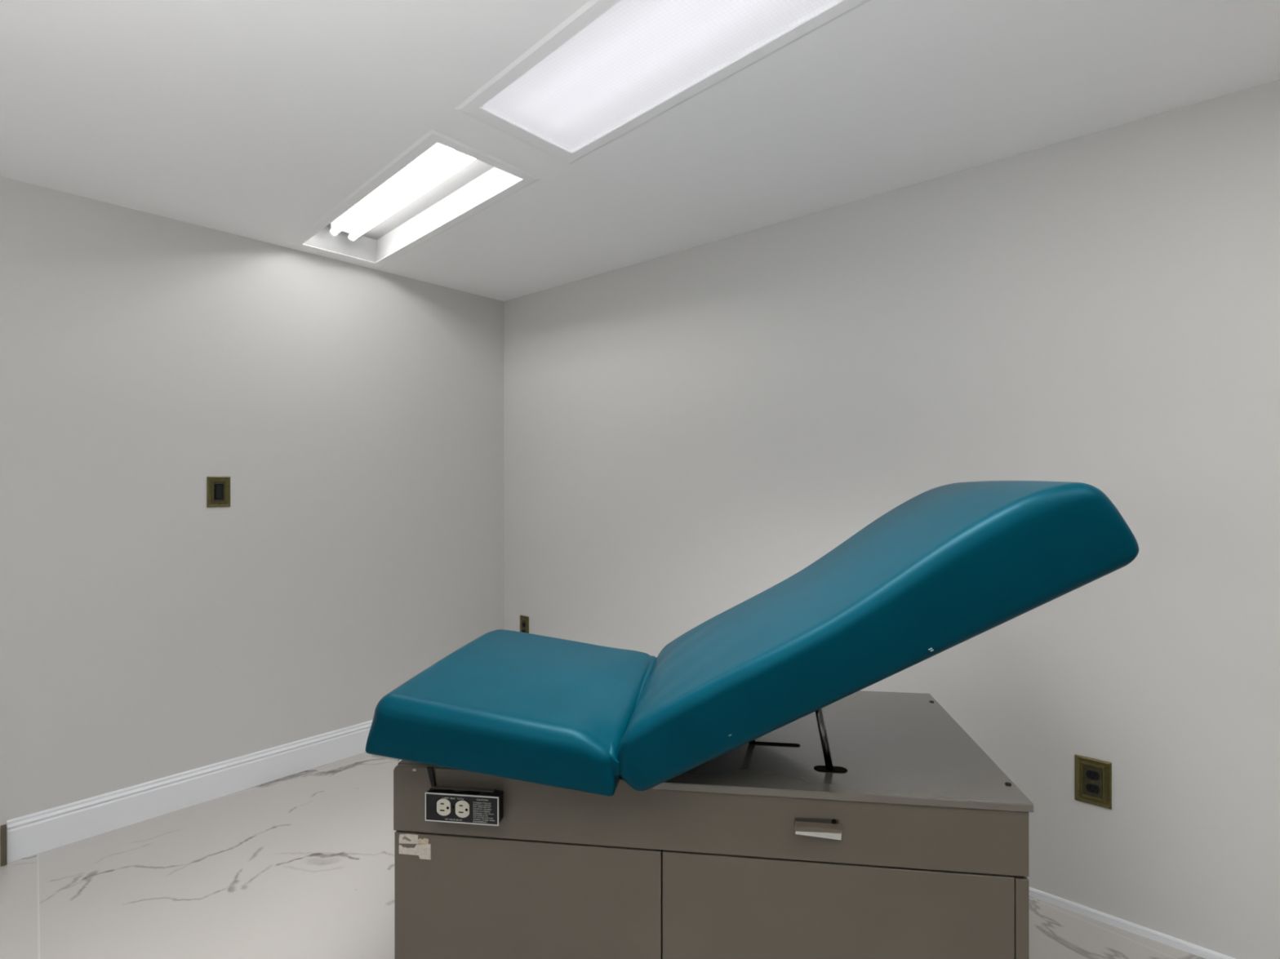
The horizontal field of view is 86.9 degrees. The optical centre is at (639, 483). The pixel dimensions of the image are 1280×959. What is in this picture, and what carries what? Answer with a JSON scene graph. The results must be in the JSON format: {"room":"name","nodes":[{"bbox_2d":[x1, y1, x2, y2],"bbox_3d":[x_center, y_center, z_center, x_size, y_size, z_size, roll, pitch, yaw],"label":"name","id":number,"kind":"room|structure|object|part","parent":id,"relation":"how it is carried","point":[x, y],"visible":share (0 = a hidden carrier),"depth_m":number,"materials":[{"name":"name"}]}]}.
{"room":"examination room","nodes":[
{"label":"examination room","id":0,"kind":"room"},
{"bbox_2d":[0,176,503,826],"bbox_3d":[-2.973,0.119,1.690,0.120,2.460,6.640,0,0,41],"label":"wall","id":1,"kind":"structure","parent":0,"point":[353,414],"depth_m":2.90,"materials":[{"name":"grey paint"}]},
{"bbox_2d":[0,824,6,866],"bbox_3d":[-2.248,1.279,2.387,0.018,0.139,0.016,0,0,41],"label":"trim","id":2,"kind":"structure","parent":1,"relation":"attached to","point":[2,828],"depth_m":2.38,"materials":[{"name":"brown wood"}]},
{"bbox_2d":[6,720,372,862],"bbox_3d":[-1.533,1.276,3.228,0.016,0.145,2.188,0,0,41],"label":"baseboard","id":3,"kind":"structure","parent":1,"relation":"attached to","point":[37,833],"depth_m":2.77,"materials":[{"name":"white paint"}]},
{"bbox_2d":[206,476,230,507],"bbox_3d":[-1.813,0.036,2.911,0.012,0.132,0.089,0,0,41],"label":"light switch","id":4,"kind":"object","parent":1,"relation":"attached to","point":[218,488],"visible":1,"depth_m":2.91,"materials":[{"name":"gold metal"}]},
{"bbox_3d":[-1.815,0.036,2.913,0.004,0.066,0.033,0,0,41],"label":"switch frame","id":5,"kind":"part","parent":4,"relation":"part of","materials":[{"name":"black plastic"}]},
{"bbox_3d":[-1.816,0.036,2.913,0.002,0.084,0.041,0,0,41],"label":"panel","id":6,"kind":"part","parent":4,"relation":"part of","materials":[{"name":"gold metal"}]},
{"bbox_2d":[0,751,1204,958],"bbox_3d":[-0.447,1.349,-0.526,6.840,0.001,6.640,0,0,41],"label":"floor","id":7,"kind":"structure","parent":0,"point":[300,865],"depth_m":2.26,"materials":[{"name":"stone"}]},
{"bbox_2d":[365,480,1138,958],"bbox_3d":[0.223,0.671,1.764,1.554,1.355,0.818,0,0,8],"label":"examination table","id":8,"kind":"object","parent":7,"relation":"on","point":[735,791],"visible":1,"depth_m":1.45,"materials":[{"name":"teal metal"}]},
{"bbox_3d":[-0.475,0.669,1.538,0.021,0.045,0.008,0,0,8],"label":"power cord","id":9,"kind":"part","parent":8,"relation":"part of","materials":[{"name":"black plastic"}]},
{"bbox_2d":[436,798,450,816],"bbox_3d":[-0.436,0.720,1.502,0.032,0.038,0.004,0,0,8],"label":"receptacle","id":10,"kind":"object","parent":8,"relation":"attached to","point":[443,805],"depth_m":1.50,"materials":[{"name":"beige plastic"}]},
{"bbox_3d":[-0.395,0.722,1.497,0.165,0.058,0.002,0,0,8],"label":"plate","id":11,"kind":"part","parent":8,"relation":"part of","materials":[{"name":"black plastic"}]},
{"bbox_2d":[455,800,469,817],"bbox_3d":[-0.393,0.721,1.496,0.032,0.038,0.004,0,0,8],"label":"receptacle","id":12,"kind":"object","parent":8,"relation":"attached to","point":[462,807],"depth_m":1.49,"materials":[{"name":"beige plastic"}]},
{"bbox_2d":[365,629,652,796],"bbox_3d":[-0.273,0.556,1.803,0.560,0.190,0.757,0,0,8],"label":"seat cushion","id":13,"kind":"object","parent":8,"relation":"on","point":[505,704],"depth_m":1.49,"materials":[{"name":"teal leather"}]},
{"bbox_3d":[-0.259,1.031,1.520,0.616,0.456,0.013,0,0,8],"label":"cabinet door","id":14,"kind":"part","parent":8,"relation":"part of","materials":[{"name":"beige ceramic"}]},
{"bbox_3d":[0.112,0.725,1.469,1.370,0.150,0.013,0,0,8],"label":"drawer","id":15,"kind":"part","parent":8,"relation":"part of","materials":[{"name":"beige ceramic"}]},
{"bbox_3d":[0.373,0.722,1.416,0.096,0.011,0.022,0,0,8],"label":"drawer pull","id":16,"kind":"part","parent":8,"relation":"part of","materials":[{"name":"silver metal"}]},
{"bbox_3d":[0.406,1.031,1.429,0.720,0.456,0.013,0,0,8],"label":"cabinet door","id":17,"kind":"part","parent":8,"relation":"part of","materials":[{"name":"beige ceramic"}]},
{"bbox_3d":[0.460,0.657,1.778,0.777,0.016,0.727,0,0,8],"label":"panel","id":18,"kind":"part","parent":8,"relation":"part of","materials":[{"name":"grey laminate"}]},
{"bbox_2d":[617,480,1138,791],"bbox_3d":[0.494,0.317,1.698,0.999,0.646,0.757,0,0,8],"label":"backrest cushion","id":19,"kind":"object","parent":8,"relation":"on","point":[757,695],"depth_m":1.38,"materials":[{"name":"teal leather"}]},
{"bbox_3d":[0.778,1.032,1.379,0.026,0.454,0.013,0,0,8],"label":"corner post","id":20,"kind":"part","parent":8,"relation":"part of","materials":[{"name":"grey laminate"}]},
{"bbox_2d":[0,0,1279,301],"bbox_3d":[-0.447,-1.091,-0.526,6.600,0.001,6.400,0,0,41],"label":"ceiling","id":21,"kind":"structure","parent":0,"point":[254,119],"depth_m":1.96,"materials":[{"name":"white paint"}]},
{"bbox_2d":[286,128,541,267],"bbox_3d":[-0.982,-1.142,2.750,0.442,0.110,1.435,0,0,-44],"label":"ceiling light","id":22,"kind":"object","parent":21,"relation":"attached to","point":[439,182],"visible":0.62,"depth_m":2.74,"materials":[{"name":"white metal"}]},
{"bbox_2d":[328,222,337,235],"bbox_3d":[-1.407,-1.165,3.103,0.033,0.057,0.013,0,0,-45],"label":"socket","id":23,"kind":"object","parent":22,"relation":"attached to","point":[332,224],"depth_m":3.09,"materials":[{"name":"white plastic"}]},
{"bbox_2d":[347,230,355,241],"bbox_3d":[-1.350,-1.165,3.168,0.033,0.057,0.013,0,0,-45],"label":"socket","id":24,"kind":"object","parent":22,"relation":"attached to","point":[349,237],"depth_m":3.16,"materials":[{"name":"white plastic"}]},
{"bbox_2d":[454,0,870,164],"bbox_3d":[0.096,-1.142,1.637,0.456,0.111,1.436,0,0,-44],"label":"ceiling light","id":25,"kind":"object","parent":21,"relation":"attached to","point":[611,68],"visible":0.99,"depth_m":1.76,"materials":[{"name":"white plastic"}]},
{"bbox_2d":[503,79,1279,958],"bbox_3d":[1.703,0.119,1.925,6.600,2.460,0.120,0,0,41],"label":"wall","id":26,"kind":"structure","parent":0,"point":[687,433],"depth_m":2.23,"materials":[{"name":"grey paint"}]},
{"bbox_2d":[520,615,528,633],"bbox_3d":[-0.673,0.842,3.924,0.078,0.142,0.008,0,0,41],"label":"wall outlet","id":27,"kind":"object","parent":26,"relation":"attached to","point":[524,620],"visible":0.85,"depth_m":3.92,"materials":[{"name":"gold metal"}]},
{"bbox_2d":[1075,755,1111,809],"bbox_3d":[1.407,0.927,2.099,0.096,0.142,0.008,0,0,41],"label":"wall outlet","id":28,"kind":"object","parent":26,"relation":"attached to","point":[1093,777],"visible":1,"depth_m":2.10,"materials":[{"name":"gold metal"}]},
{"bbox_2d":[1085,783,1099,793],"bbox_3d":[1.407,0.948,2.099,0.035,0.025,0.004,0,0,41],"label":"receptacle","id":29,"kind":"object","parent":28,"relation":"attached to","point":[1090,788],"depth_m":2.10,"materials":[{"name":"black plastic"}]},
{"bbox_2d":[1085,770,1099,780],"bbox_3d":[1.407,0.907,2.099,0.035,0.025,0.004,0,0,41],"label":"receptacle","id":30,"kind":"object","parent":28,"relation":"attached to","point":[1090,775],"depth_m":2.10,"materials":[{"name":"black plastic"}]},
{"bbox_3d":[1.408,0.927,2.100,0.048,0.094,0.002,0,0,41],"label":"panel","id":31,"kind":"part","parent":28,"relation":"part of","materials":[{"name":"gold metal"}]},
{"bbox_2d":[1029,887,1235,958],"bbox_3d":[1.666,1.337,1.870,6.584,0.024,0.012,0,0,41],"label":"baseboard","id":32,"kind":"structure","parent":26,"relation":"attached to","point":[1184,946],"depth_m":2.04,"materials":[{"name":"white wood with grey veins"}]}
]}

